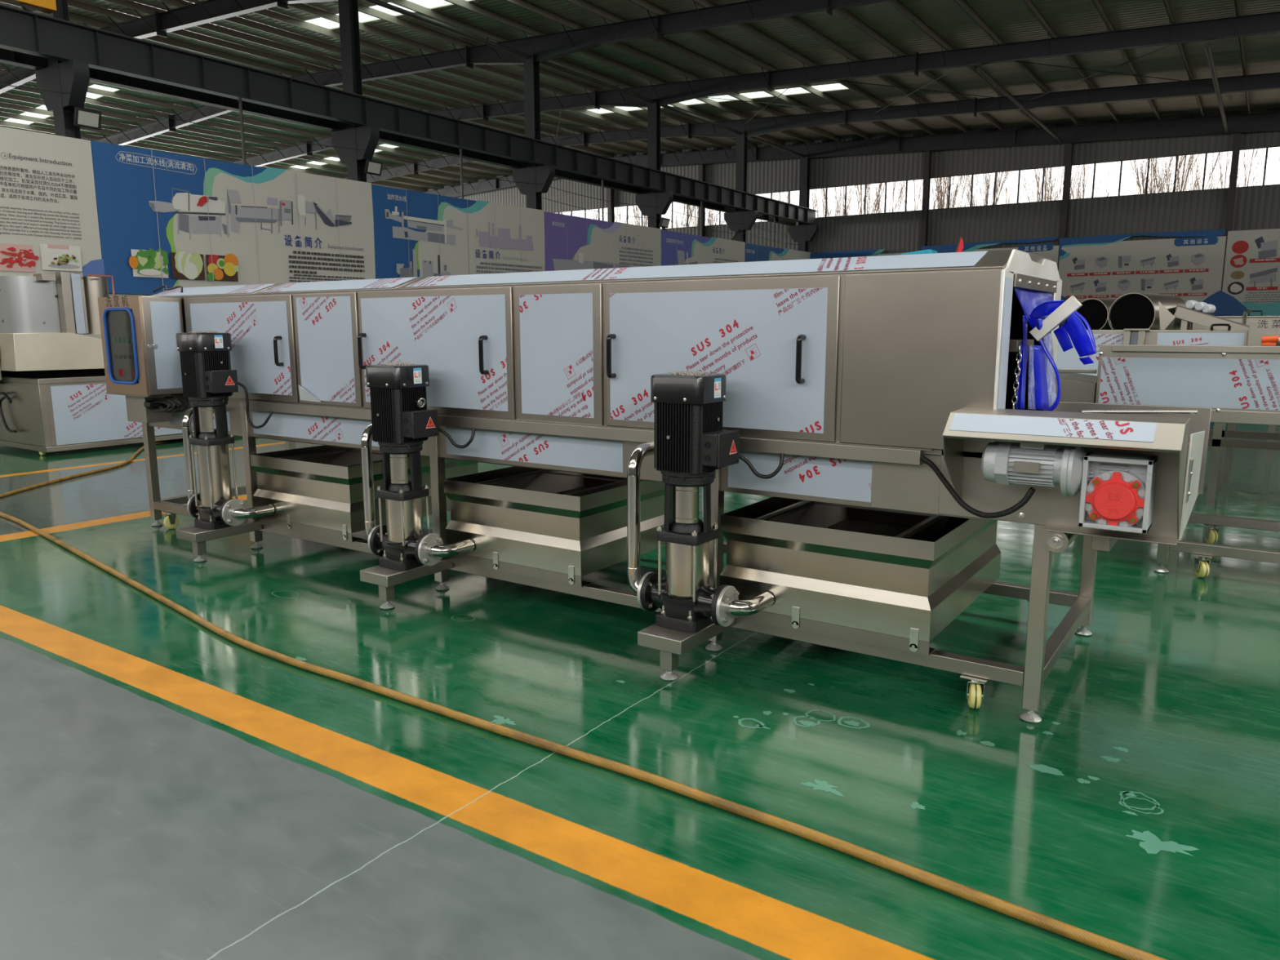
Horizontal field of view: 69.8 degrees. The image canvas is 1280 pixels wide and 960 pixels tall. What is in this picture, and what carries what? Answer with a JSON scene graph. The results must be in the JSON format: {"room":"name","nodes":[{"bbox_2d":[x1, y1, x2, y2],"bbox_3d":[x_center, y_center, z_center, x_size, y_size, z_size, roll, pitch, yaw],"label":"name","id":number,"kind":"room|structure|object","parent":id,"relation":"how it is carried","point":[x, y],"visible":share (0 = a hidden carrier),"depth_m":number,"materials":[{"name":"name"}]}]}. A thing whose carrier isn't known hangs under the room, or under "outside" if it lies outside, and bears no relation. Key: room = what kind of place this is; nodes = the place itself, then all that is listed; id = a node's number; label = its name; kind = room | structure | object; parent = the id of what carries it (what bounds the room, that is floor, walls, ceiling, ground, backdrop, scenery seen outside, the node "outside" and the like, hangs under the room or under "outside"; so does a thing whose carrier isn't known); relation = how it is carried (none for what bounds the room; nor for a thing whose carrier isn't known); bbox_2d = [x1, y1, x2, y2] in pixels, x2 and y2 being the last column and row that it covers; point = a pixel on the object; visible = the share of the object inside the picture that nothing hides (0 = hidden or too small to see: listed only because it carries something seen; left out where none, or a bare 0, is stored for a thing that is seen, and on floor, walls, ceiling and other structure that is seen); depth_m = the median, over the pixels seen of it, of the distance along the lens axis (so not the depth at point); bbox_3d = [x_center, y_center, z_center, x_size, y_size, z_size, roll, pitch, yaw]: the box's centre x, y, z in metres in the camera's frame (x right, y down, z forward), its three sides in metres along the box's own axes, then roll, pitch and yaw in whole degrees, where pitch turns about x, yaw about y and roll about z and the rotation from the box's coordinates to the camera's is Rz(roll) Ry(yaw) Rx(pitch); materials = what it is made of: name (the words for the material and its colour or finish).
{"room":"factory floor","nodes":[
{"label":"factory floor","id":0,"kind":"room"},
{"bbox_2d":[84,293,151,338],"bbox_3d":[-3.839,-4.787,23.980,0.120,4.550,40.100,6,11,34],"label":"wall partition","id":1,"kind":"structure","parent":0,"point":[109,294],"depth_m":16.18,"materials":[{"name":"metal"}]},
{"bbox_2d":[0,126,105,277],"bbox_3d":[-12.127,-3.787,11.545,0.100,2.530,10.225,6,11,34],"label":"banner","id":2,"kind":"object","parent":1,"relation":"attached to","point":[49,224],"visible":1,"depth_m":15.03,"materials":[{"name":"grey plastic"}]},
{"bbox_2d":[90,140,375,294],"bbox_3d":[-7.592,-4.785,18.130,0.108,2.810,5.920,6,11,34],"label":"banner","id":3,"kind":"object","parent":1,"relation":"attached to","point":[170,220],"visible":0.97,"depth_m":17.50,"materials":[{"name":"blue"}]},
{"bbox_2d":[371,184,545,279],"bbox_3d":[-4.293,-5.598,22.954,0.062,2.810,5.920,6,11,34],"label":"banner","id":4,"kind":"object","parent":1,"relation":"attached to","point":[416,233],"visible":0.77,"depth_m":22.37,"materials":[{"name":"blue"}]},
{"bbox_2d":[543,211,661,271],"bbox_3d":[-0.983,-6.409,27.770,0.042,2.810,5.919,6,11,34],"label":"banner","id":5,"kind":"object","parent":1,"relation":"attached to","point":[571,242],"visible":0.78,"depth_m":27.17,"materials":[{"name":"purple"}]},
{"bbox_2d":[661,230,745,266],"bbox_3d":[2.321,-7.217,32.560,0.041,2.810,5.869,6,11,34],"label":"banner","id":6,"kind":"object","parent":1,"relation":"attached to","point":[677,248],"visible":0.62,"depth_m":31.92,"materials":[{"name":"grey"}]},
{"bbox_2d":[744,243,811,262],"bbox_3d":[5.696,-8.041,37.453,0.040,2.810,6.171,6,11,34],"label":"banner","id":7,"kind":"object","parent":1,"relation":"attached to","point":[753,252],"visible":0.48,"depth_m":36.49,"materials":[{"name":"grey"}]},
{"bbox_2d":[809,249,902,258],"bbox_3d":[9.303,-8.278,38.539,4.704,2.724,0.035,6,11,34],"label":"banner","id":8,"kind":"object","parent":1,"relation":"attached to","point":[855,253],"visible":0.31,"depth_m":38.64,"materials":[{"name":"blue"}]},
{"bbox_2d":[0,422,1279,959],"bbox_3d":[-8.707,-2.255,23.594,59.000,0.301,47.300,6,11,34],"label":"floor","id":9,"kind":"structure","parent":0,"point":[172,788],"depth_m":3.18,"materials":[{"name":"green paint"}]},
{"bbox_2d":[35,0,89,138],"bbox_3d":[-9.661,-5.475,15.554,1.320,8.707,0.400,6,11,34],"label":"steel column","id":10,"kind":"structure","parent":9,"relation":"on","point":[71,77],"depth_m":15.22,"materials":[{"name":"black metal"}]},
{"bbox_2d":[73,106,102,130],"bbox_3d":[-9.309,-6.305,15.371,0.295,0.795,0.402,6,11,34],"label":"light","id":11,"kind":"object","parent":10,"relation":"attached to","point":[83,117],"visible":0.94,"depth_m":15.35,"materials":[{"name":"black"}]},
{"bbox_2d":[0,438,182,497],"bbox_3d":[-5.965,-0.230,10.441,0.518,0.033,5.726,-1,10,-3],"label":"hose","id":12,"kind":"object","parent":9,"relation":"on","point":[6,494],"visible":0.82,"depth_m":9.31,"materials":[{"name":"yellow rubber"}]},
{"bbox_2d":[0,271,194,455],"bbox_3d":[-7.086,-1.690,12.741,2.632,2.160,4.030,6,11,34],"label":"machine","id":13,"kind":"object","parent":9,"relation":"on","point":[54,397],"visible":0.54,"depth_m":10.98,"materials":[{"name":"silver metal"}]},
{"bbox_2d":[0,332,104,371],"bbox_3d":[-6.972,-1.776,12.421,2.000,0.455,3.500,6,11,34],"label":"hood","id":14,"kind":"object","parent":13,"relation":"attached to","point":[19,351],"depth_m":10.77,"materials":[{"name":"metal"}]},
{"bbox_2d":[330,0,379,182],"bbox_3d":[-6.287,-6.299,20.446,1.320,8.707,0.400,6,11,34],"label":"steel column","id":15,"kind":"structure","parent":9,"relation":"on","point":[365,139],"depth_m":19.98,"materials":[{"name":"black metal"}]},
{"bbox_2d":[0,0,337,93],"bbox_3d":[-9.231,-10.757,21.418,58.800,2.167,0.761,6,11,34],"label":"rafter","id":16,"kind":"object","parent":15,"relation":"on","point":[159,24],"visible":0.56,"depth_m":23.23,"materials":[{"name":"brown metal"}]},
{"bbox_2d":[364,159,382,176],"bbox_3d":[-5.934,-7.149,20.259,0.295,0.795,0.402,6,11,34],"label":"light","id":17,"kind":"object","parent":15,"relation":"attached to","point":[371,166],"visible":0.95,"depth_m":20.23,"materials":[{"name":"black"}]},
{"bbox_2d":[512,52,555,209],"bbox_3d":[-2.912,-7.124,25.338,1.320,8.707,0.400,6,11,34],"label":"steel column","id":18,"kind":"structure","parent":9,"relation":"on","point":[544,175],"depth_m":24.87,"materials":[{"name":"black metal"}]},
{"bbox_2d":[0,84,802,236],"bbox_3d":[-2.955,-7.932,24.618,0.016,0.116,35.001,6,11,34],"label":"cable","id":19,"kind":"object","parent":18,"relation":"hanging from","point":[0,84],"visible":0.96,"depth_m":19.06,"materials":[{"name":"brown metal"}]},
{"bbox_2d":[95,0,893,145],"bbox_3d":[-5.856,-11.582,26.310,58.800,2.167,0.761,6,11,34],"label":"rafter","id":20,"kind":"object","parent":18,"relation":"on","point":[544,47],"visible":0.82,"depth_m":24.13,"materials":[{"name":"brown metal"}]},
{"bbox_2d":[0,511,1167,959],"bbox_3d":[-1.998,0.714,4.752,10.867,0.033,0.479,8,12,40],"label":"hose","id":21,"kind":"object","parent":9,"relation":"on","point":[1126,952],"visible":1,"depth_m":2.92,"materials":[{"name":"rubber"}]},
{"bbox_2d":[635,97,673,228],"bbox_3d":[0.463,-7.948,30.230,1.320,8.707,0.400,6,11,34],"label":"steel column","id":22,"kind":"structure","parent":9,"relation":"on","point":[662,201],"depth_m":29.76,"materials":[{"name":"black metal"}]},
{"bbox_2d":[231,9,1279,166],"bbox_3d":[-2.481,-12.406,31.202,58.800,2.167,0.761,6,11,34],"label":"rafter","id":23,"kind":"object","parent":22,"relation":"on","point":[666,94],"visible":0.8,"depth_m":25.38,"materials":[{"name":"brown metal"}]},
{"bbox_2d":[1026,44,1173,101],"bbox_3d":[12.618,-11.129,24.988,0.022,0.264,7.724,-1,10,-7],"label":"rod","id":24,"kind":"object","parent":23,"relation":"attached to","point":[1171,44],"visible":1,"depth_m":24.89,"materials":[{"name":"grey metal"}]},
{"bbox_2d":[142,248,1211,722],"bbox_3d":[-0.719,-0.286,5.341,6.810,1.808,1.769,6,11,34],"label":"washer","id":25,"kind":"object","parent":9,"relation":"on","point":[856,371],"visible":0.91,"depth_m":4.12,"materials":[{"name":"silver metal"}]},
{"bbox_2d":[97,295,188,422],"bbox_3d":[-3.431,-0.842,6.409,0.713,0.880,0.309,6,11,34],"label":"control box","id":26,"kind":"object","parent":25,"relation":"attached to","point":[142,358],"depth_m":6.31,"materials":[{"name":"silver metal"}]},
{"bbox_2d":[175,330,274,529],"bbox_3d":[-2.732,-0.335,6.000,0.673,1.266,0.392,6,11,34],"label":"pump","id":27,"kind":"object","parent":25,"relation":"on","point":[208,379],"visible":1,"depth_m":5.90,"materials":[{"name":"black"}]},
{"bbox_2d":[360,362,475,570],"bbox_3d":[-1.238,-0.088,5.010,0.666,1.101,0.392,6,11,34],"label":"pump","id":28,"kind":"object","parent":25,"relation":"on","point":[402,420],"visible":1,"depth_m":4.90,"materials":[{"name":"black"}]},
{"bbox_2d":[380,362,413,365],"bbox_3d":[-1.291,-0.618,4.877,0.175,0.012,0.175,6,11,34],"label":"fan grille","id":29,"kind":"object","parent":28,"relation":"attached to","point":[388,363],"depth_m":4.82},
{"bbox_2d":[626,370,784,632],"bbox_3d":[0.259,0.076,4.006,0.666,1.101,0.392,6,11,34],"label":"pump","id":30,"kind":"object","parent":25,"relation":"on","point":[691,442],"visible":1,"depth_m":3.90,"materials":[{"name":"black"}]},
{"bbox_2d":[1013,281,1052,317],"bbox_3d":[1.624,-0.736,3.766,0.052,0.138,0.770,6,11,34],"label":"curtain","id":31,"kind":"object","parent":25,"relation":"hanging from","point":[1030,295],"depth_m":3.71,"materials":[{"name":"blue plastic"}]},
{"bbox_2d":[920,441,1157,533],"bbox_3d":[1.365,0.001,3.272,0.826,0.321,0.200,8,12,39],"label":"motor","id":32,"kind":"object","parent":25,"relation":"attached to","point":[1117,490],"visible":0.98,"depth_m":3.10,"materials":[{"name":"grey metal"}]},
{"bbox_2d":[942,407,1190,545],"bbox_3d":[1.462,-0.016,3.200,0.737,0.422,0.290,6,11,34],"label":"hood","id":33,"kind":"object","parent":25,"relation":"attached to","point":[967,431],"depth_m":3.18,"materials":[{"name":"silver metal"}]},
{"bbox_2d":[724,130,757,243],"bbox_3d":[3.837,-8.773,35.122,1.320,8.707,0.400,6,11,34],"label":"steel column","id":34,"kind":"structure","parent":9,"relation":"on","point":[740,217],"depth_m":34.64,"materials":[{"name":"black metal"}]},
{"bbox_2d":[342,72,1279,182],"bbox_3d":[0.893,-13.230,36.094,58.800,2.167,0.761,6,11,34],"label":"rafter","id":35,"kind":"object","parent":34,"relation":"on","point":[1263,82],"visible":0.76,"depth_m":30.95,"materials":[{"name":"brown metal"}]},
{"bbox_2d":[704,97,872,114],"bbox_3d":[4.308,-12.511,30.488,7.658,0.259,0.022,-3,10,-15],"label":"rod","id":36,"kind":"object","parent":35,"relation":"attached to","point":[704,97],"visible":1,"depth_m":30.65,"materials":[{"name":"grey metal"}]},
{"bbox_2d":[837,80,1026,101],"bbox_3d":[8.442,-11.824,27.752,7.658,0.259,0.022,-3,10,-15],"label":"rod","id":37,"kind":"object","parent":35,"relation":"attached to","point":[837,80],"visible":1,"depth_m":27.81,"materials":[{"name":"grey metal"}]},
{"bbox_2d":[1015,61,1213,84],"bbox_3d":[12.618,-11.129,24.988,7.724,0.264,0.022,-3,10,-14],"label":"rod","id":38,"kind":"object","parent":35,"relation":"attached to","point":[1015,61],"visible":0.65,"depth_m":25.06,"materials":[{"name":"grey metal"}]},
{"bbox_2d":[787,154,818,252],"bbox_3d":[7.043,-9.556,39.769,1.320,8.707,0.400,6,11,34],"label":"steel column","id":39,"kind":"structure","parent":9,"relation":"on","point":[808,232],"depth_m":39.30,"materials":[{"name":"black metal"}]},
{"bbox_2d":[422,111,1279,197],"bbox_3d":[4.099,-13.930,40.755,58.800,2.337,0.761,6,11,34],"label":"rafter","id":40,"kind":"object","parent":39,"relation":"on","point":[1261,122],"visible":0.73,"depth_m":35.36,"materials":[{"name":"brown metal"}]},
{"bbox_2d":[364,0,804,157],"bbox_3d":[-3.005,-11.318,24.511,0.106,0.106,35.500,6,11,34],"label":"tube","id":41,"kind":"object","parent":40,"relation":"attached to","point":[385,5],"visible":1,"depth_m":25.33,"materials":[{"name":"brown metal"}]},
{"bbox_2d":[976,66,1062,142],"bbox_3d":[12.113,-11.576,28.757,0.106,0.106,11.500,6,11,34],"label":"tube","id":42,"kind":"object","parent":40,"relation":"attached to","point":[979,69],"visible":1,"depth_m":27.46,"materials":[{"name":"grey metal"}]},
{"bbox_2d":[1204,42,1228,132],"bbox_3d":[16.372,-10.867,25.938,0.106,0.106,11.500,6,11,34],"label":"tube","id":43,"kind":"object","parent":40,"relation":"attached to","point":[1207,48],"visible":1,"depth_m":24.46,"materials":[{"name":"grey metal"}]},
{"bbox_2d":[900,248,937,254],"bbox_3d":[2.758,-1.158,9.217,0.397,2.234,0.347,6,11,34],"label":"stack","id":44,"kind":"object","parent":9,"relation":"on","point":[929,251],"visible":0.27,"depth_m":8.92,"materials":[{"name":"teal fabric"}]},
{"bbox_2d":[1055,335,1279,577],"bbox_3d":[4.247,-0.130,5.450,3.850,1.443,1.141,6,11,34],"label":"machine","id":45,"kind":"object","parent":9,"relation":"on","point":[1240,384],"visible":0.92,"depth_m":5.45,"materials":[{"name":"silver metal"}]},
{"bbox_2d":[1056,320,1279,505],"bbox_3d":[4.949,-0.612,8.012,2.680,1.546,1.000,6,11,34],"label":"machine","id":46,"kind":"object","parent":9,"relation":"on","point":[1068,359],"visible":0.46,"depth_m":7.73,"materials":[{"name":"silver metal"}]},
{"bbox_2d":[1173,300,1248,485],"bbox_3d":[5.522,-0.862,8.911,0.673,1.739,0.531,6,11,34],"label":"conveyor","id":47,"kind":"object","parent":9,"relation":"on","point":[1193,311],"visible":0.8,"depth_m":8.66,"materials":[{"name":"metal"}]},
{"bbox_2d":[1191,309,1279,462],"bbox_3d":[7.782,-0.981,9.792,3.380,1.676,0.849,6,11,34],"label":"steel table","id":48,"kind":"object","parent":9,"relation":"on","point":[1244,319],"visible":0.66,"depth_m":10.09,"materials":[{"name":"silver metal"}]},
{"bbox_3d":[-13.036,-4.650,10.662,1.320,8.707,0.400,6,11,34],"label":"steel column","id":49,"kind":"structure","parent":9,"relation":"on","visible":0},
{"bbox_2d":[0,48,795,226],"bbox_3d":[-6.353,-8.148,20.855,0.300,0.620,46.700,6,11,34],"label":"beam","id":50,"kind":"structure","parent":49,"relation":"on","point":[6,56],"depth_m":19.45,"materials":[{"name":"brown metal"}]},
{"bbox_2d":[0,4,818,224],"bbox_3d":[-5.609,-8.066,20.355,0.300,0.620,46.700,6,11,34],"label":"beam","id":51,"kind":"structure","parent":49,"relation":"on","point":[23,31],"depth_m":18.84,"materials":[{"name":"brown metal"}]},
{"bbox_2d":[0,0,57,13],"bbox_3d":[-10.151,-7.439,13.690,0.260,0.360,2.550,6,11,34],"label":"crane","id":52,"kind":"object","parent":51,"relation":"on","point":[48,6],"visible":0.96,"depth_m":14.46,"materials":[{"name":"yellow metal"}]},
{"bbox_2d":[237,99,246,164],"bbox_3d":[-7.633,-6.581,17.746,0.280,1.560,0.055,6,11,34],"label":"support post","id":53,"kind":"object","parent":51,"relation":"attached to","point":[239,101],"visible":0.76,"depth_m":17.75,"materials":[{"name":"brown metal"}]},
{"bbox_2d":[458,147,467,199],"bbox_3d":[-4.320,-7.391,22.548,0.280,1.560,0.055,6,11,34],"label":"support post","id":54,"kind":"object","parent":51,"relation":"attached to","point":[460,149],"visible":0.76,"depth_m":22.54,"materials":[{"name":"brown metal"}]},
{"bbox_2d":[600,178,604,220],"bbox_3d":[-1.041,-8.192,27.301,0.280,1.560,0.055,6,11,34],"label":"support post","id":55,"kind":"object","parent":51,"relation":"attached to","point":[602,189],"visible":0.76,"depth_m":27.31,"materials":[{"name":"brown metal"}]},
{"bbox_2d":[542,197,800,244],"bbox_3d":[2.107,-8.824,32.014,0.014,0.134,17.001,6,11,34],"label":"cable","id":56,"kind":"object","parent":55,"relation":"attached to","point":[542,197],"visible":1,"depth_m":29.86,"materials":[{"name":"brown metal"}]},
{"bbox_2d":[0,0,1279,191],"bbox_3d":[-8.725,-11.196,22.100,59.000,1.909,47.300,6,11,34],"label":"ceiling","id":57,"kind":"structure","parent":0,"point":[277,40],"depth_m":27.01,"materials":[{"name":"grey metal"}]},
{"bbox_2d":[421,108,1279,329],"bbox_3d":[4.534,-10.483,41.969,59.000,9.820,0.120,6,11,34],"label":"wall","id":58,"kind":"structure","parent":0,"point":[1255,207],"depth_m":35.81,"materials":[{"name":"grey metal"}]},
{"bbox_2d":[607,187,614,222],"bbox_3d":[-1.431,-10.746,45.741,0.200,9.118,0.292,6,11,34],"label":"column","id":59,"kind":"structure","parent":58,"relation":"attached to","point":[611,218],"depth_m":45.25,"materials":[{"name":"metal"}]},
{"bbox_2d":[613,201,697,229],"bbox_3d":[0.815,-12.675,44.086,5.256,1.260,0.050,6,11,34],"label":"window","id":60,"kind":"structure","parent":58,"relation":"in","point":[672,202],"depth_m":43.62,"materials":[{"name":"brown metal"}]},
{"bbox_2d":[697,164,705,236],"bbox_3d":[2.868,-10.151,42.875,0.200,8.873,0.292,6,11,34],"label":"trim","id":61,"kind":"structure","parent":58,"relation":"attached to","point":[701,167],"depth_m":42.43,"materials":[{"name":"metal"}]},
{"bbox_2d":[705,189,799,226],"bbox_3d":[5.114,-12.201,41.200,5.256,1.260,0.050,6,11,34],"label":"window","id":62,"kind":"structure","parent":58,"relation":"in","point":[788,191],"depth_m":40.76,"materials":[{"name":"brown metal"}]},
{"bbox_2d":[809,178,923,218],"bbox_3d":[9.414,-11.727,38.314,5.256,1.260,0.050,6,11,34],"label":"window","id":63,"kind":"structure","parent":58,"relation":"in","point":[906,180],"depth_m":38.26,"materials":[{"name":"brown metal"}]},
{"bbox_2d":[920,151,932,250],"bbox_3d":[11.468,-8.962,37.144,0.200,8.384,0.292,6,11,34],"label":"trim","id":64,"kind":"structure","parent":58,"relation":"attached to","point":[927,155],"depth_m":36.70,"materials":[{"name":"brown metal"}]},
{"bbox_2d":[920,236,1058,268],"bbox_3d":[13.440,-7.880,35.746,5.210,2.844,0.045,6,11,34],"label":"banner","id":65,"kind":"object","parent":58,"relation":"attached to","point":[1048,251],"visible":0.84,"depth_m":34.87,"materials":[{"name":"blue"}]},
{"bbox_2d":[928,165,1064,210],"bbox_3d":[13.713,-11.253,35.428,5.256,1.260,0.050,6,11,34],"label":"window","id":66,"kind":"structure","parent":58,"relation":"in","point":[995,172],"depth_m":35.38,"materials":[{"name":"brown metal"}]},
{"bbox_2d":[1057,142,1073,327],"bbox_3d":[15.768,-8.367,34.278,0.200,8.140,0.292,6,11,34],"label":"trim","id":67,"kind":"structure","parent":58,"relation":"attached to","point":[1069,146],"depth_m":33.82,"materials":[{"name":"brown metal"}]},
{"bbox_2d":[1057,229,1226,319],"bbox_3d":[17.788,-7.258,32.834,5.333,3.068,0.074,6,11,34],"label":"banner","id":68,"kind":"object","parent":58,"relation":"attached to","point":[1105,266],"visible":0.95,"depth_m":32.63,"materials":[{"name":"grey plastic"}]},
{"bbox_2d":[1069,150,1232,199],"bbox_3d":[18.013,-10.779,32.542,5.256,1.260,0.050,6,11,34],"label":"window","id":69,"kind":"structure","parent":58,"relation":"in","point":[1206,155],"depth_m":32.48,"materials":[{"name":"brown metal"}]},
{"bbox_2d":[1221,133,1241,291],"bbox_3d":[20.067,-7.773,31.412,0.200,7.896,0.292,6,11,34],"label":"trim","id":70,"kind":"structure","parent":58,"relation":"attached to","point":[1237,138],"depth_m":30.95,"materials":[{"name":"brown metal"}]},
{"bbox_2d":[1220,228,1279,315],"bbox_3d":[22.077,-6.742,29.979,5.198,2.993,0.046,6,11,34],"label":"banner","id":71,"kind":"object","parent":58,"relation":"attached to","point":[1251,273],"visible":0.99,"depth_m":30.91,"materials":[{"name":"grey plastic"}]},
{"bbox_2d":[1235,145,1279,188],"bbox_3d":[22.312,-10.305,29.656,5.256,1.260,0.050,6,11,34],"label":"window","id":72,"kind":"structure","parent":58,"relation":"in","point":[1267,148],"depth_m":30.62,"materials":[{"name":"glass"}]},
{"bbox_2d":[1076,297,1115,329],"bbox_3d":[4.853,-0.986,9.571,0.466,1.770,1.002,8,13,41],"label":"pipe","id":73,"kind":"object","parent":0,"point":[1095,311],"visible":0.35,"depth_m":9.13,"materials":[{"name":"silver metal"}]},
{"bbox_2d":[1107,292,1185,329],"bbox_3d":[5.079,-0.941,9.177,0.550,1.810,1.004,9,13,43],"label":"pipe","id":74,"kind":"object","parent":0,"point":[1133,310],"visible":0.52,"depth_m":8.76,"materials":[{"name":"silver metal"}]},
{"bbox_3d":[29.334,-9.764,69.124,150.000,0.050,71.600,6,11,34],"label":"ground","id":75,"kind":"structure","parent":0,"visible":0},
{"bbox_2d":[628,205,669,228],"bbox_3d":[0.393,-13.592,51.050,2.927,13.575,2.596,-1,10,-3],"label":"bare tree","id":76,"kind":"object","parent":75,"relation":"on","point":[637,217],"visible":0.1,"depth_m":50.91,"materials":[{"name":"brown plant"}]},
{"bbox_2d":[667,204,694,228],"bbox_3d":[2.232,-12.295,49.725,1.988,11.446,2.503,0,9,1],"label":"bare tree","id":77,"kind":"object","parent":75,"relation":"on","point":[685,205],"visible":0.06,"depth_m":49.32,"materials":[{"name":"brown plant"}]},
{"bbox_2d":[680,100,725,226],"bbox_3d":[3.243,-13.375,48.367,2.462,14.019,2.813,-7,12,-38],"label":"bare tree","id":78,"kind":"object","parent":75,"relation":"on","point":[691,209],"visible":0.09,"depth_m":48.17,"materials":[{"name":"brown plant"}]},
{"bbox_2d":[808,188,839,217],"bbox_3d":[9.042,-11.236,45.807,2.131,10.622,1.865,-2,10,-13],"label":"bare tree","id":79,"kind":"object","parent":75,"relation":"on","point":[824,191],"visible":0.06,"depth_m":45.64,"materials":[{"name":"brown plant"}]},
{"bbox_2d":[817,185,863,217],"bbox_3d":[10.920,-13.702,50.647,2.994,13.884,2.655,-1,9,-2],"label":"bare tree","id":80,"kind":"object","parent":75,"relation":"on","point":[836,194],"visible":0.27,"depth_m":50.58,"materials":[{"name":"brown plant"}]},
{"bbox_2d":[836,182,892,215],"bbox_3d":[10.715,-12.557,43.467,3.017,13.994,2.676,-1,10,-4],"label":"bare tree","id":81,"kind":"object","parent":75,"relation":"on","point":[868,187],"visible":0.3,"depth_m":43.05,"materials":[{"name":"brown plant"}]},
{"bbox_2d":[874,181,906,213],"bbox_3d":[11.766,-11.319,43.540,2.001,11.524,2.520,-1,9,-2],"label":"bare tree","id":82,"kind":"object","parent":75,"relation":"on","point":[894,186],"visible":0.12,"depth_m":43.12,"materials":[{"name":"brown plant"}]},
{"bbox_2d":[895,177,952,210],"bbox_3d":[14.900,-12.876,48.858,2.253,12.828,2.574,-9,13,-43],"label":"bare tree","id":83,"kind":"object","parent":75,"relation":"on","point":[917,202],"visible":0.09,"depth_m":48.38,"materials":[{"name":"brown plant"}]},
{"bbox_2d":[915,175,969,210],"bbox_3d":[13.953,-11.844,41.688,2.640,13.160,2.311,-3,10,-14],"label":"bare tree","id":84,"kind":"object","parent":75,"relation":"on","point":[946,188],"visible":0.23,"depth_m":41.29,"materials":[{"name":"brown plant"}]},
{"bbox_2d":[929,174,982,208],"bbox_3d":[16.016,-12.836,47.593,2.518,13.163,2.838,7,12,35],"label":"bare tree","id":85,"kind":"object","parent":75,"relation":"on","point":[935,181],"visible":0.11,"depth_m":47.00,"materials":[{"name":"brown plant"}]},
{"bbox_2d":[957,171,1009,206],"bbox_3d":[15.364,-12.139,40.832,2.681,14.020,3.023,-3,10,-16],"label":"bare tree","id":86,"kind":"object","parent":75,"relation":"on","point":[987,184],"visible":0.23,"depth_m":40.70,"materials":[{"name":"brown plant"}]},
{"bbox_2d":[1000,171,1031,204],"bbox_3d":[18.099,-11.468,46.105,1.901,10.946,2.394,-5,11,-27],"label":"bare tree","id":87,"kind":"object","parent":75,"relation":"on","point":[1006,184],"visible":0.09,"depth_m":45.64,"materials":[{"name":"brown plant"}]},
{"bbox_2d":[1020,166,1081,202],"bbox_3d":[19.754,-12.460,44.980,2.330,13.269,2.662,-8,12,-39],"label":"bare tree","id":88,"kind":"object","parent":75,"relation":"on","point":[1063,169],"visible":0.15,"depth_m":44.54,"materials":[{"name":"brown plant"}]},
{"bbox_2d":[1030,165,1083,202],"bbox_3d":[17.758,-11.469,39.819,2.262,13.024,2.848,-4,10,-23],"label":"bare tree","id":89,"kind":"object","parent":75,"relation":"on","point":[1051,168],"visible":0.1,"depth_m":39.58,"materials":[{"name":"brown plant"}]},
{"bbox_2d":[1044,164,1098,200],"bbox_3d":[18.301,-9.941,39.382,1.782,10.150,2.036,-8,12,-40],"label":"bare tree","id":90,"kind":"object","parent":75,"relation":"on","point":[1078,181],"visible":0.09,"depth_m":39.06,"materials":[{"name":"brown plant"}]},
{"bbox_2d":[1070,161,1120,199],"bbox_3d":[21.490,-11.747,44.113,2.322,12.140,2.618,2,10,14],"label":"bare tree","id":91,"kind":"object","parent":75,"relation":"on","point":[1083,166],"visible":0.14,"depth_m":43.23,"materials":[{"name":"brown plant"}]},
{"bbox_2d":[1115,158,1168,195],"bbox_3d":[23.649,-11.169,43.567,2.444,11.173,1.940,-2,10,-8],"label":"bare tree","id":92,"kind":"object","parent":75,"relation":"on","point":[1167,158],"visible":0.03,"depth_m":42.66,"materials":[{"name":"brown plant"}]},
{"bbox_2d":[1126,154,1199,194],"bbox_3d":[20.651,-10.878,36.795,2.456,12.844,2.769,0,10,3],"label":"bare tree","id":93,"kind":"object","parent":75,"relation":"on","point":[1141,163],"visible":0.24,"depth_m":36.35,"materials":[{"name":"brown plant"}]},
{"bbox_2d":[1156,154,1204,192],"bbox_3d":[24.683,-11.286,42.263,2.373,11.829,2.077,2,10,13],"label":"bare tree","id":94,"kind":"object","parent":75,"relation":"on","point":[1190,175],"visible":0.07,"depth_m":41.81,"materials":[{"name":"brown plant"}]},
{"bbox_2d":[1142,151,1231,193],"bbox_3d":[21.634,-11.406,36.370,3.066,14.021,2.435,4,10,24],"label":"bare tree","id":95,"kind":"object","parent":75,"relation":"on","point":[1192,156],"visible":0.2,"depth_m":36.27,"materials":[{"name":"brown plant"}]},
{"bbox_2d":[1191,151,1254,190],"bbox_3d":[25.282,-10.826,40.426,2.485,11.525,2.204,4,10,22],"label":"bare tree","id":96,"kind":"object","parent":75,"relation":"on","point":[1210,157],"visible":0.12,"depth_m":40.04,"materials":[{"name":"brown plant"}]},
{"bbox_2d":[1200,148,1268,188],"bbox_3d":[23.365,-9.815,36.163,1.922,10.944,2.196,1,10,8],"label":"bare tree","id":97,"kind":"object","parent":75,"relation":"on","point":[1243,161],"visible":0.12,"depth_m":35.82,"materials":[{"name":"brown plant"}]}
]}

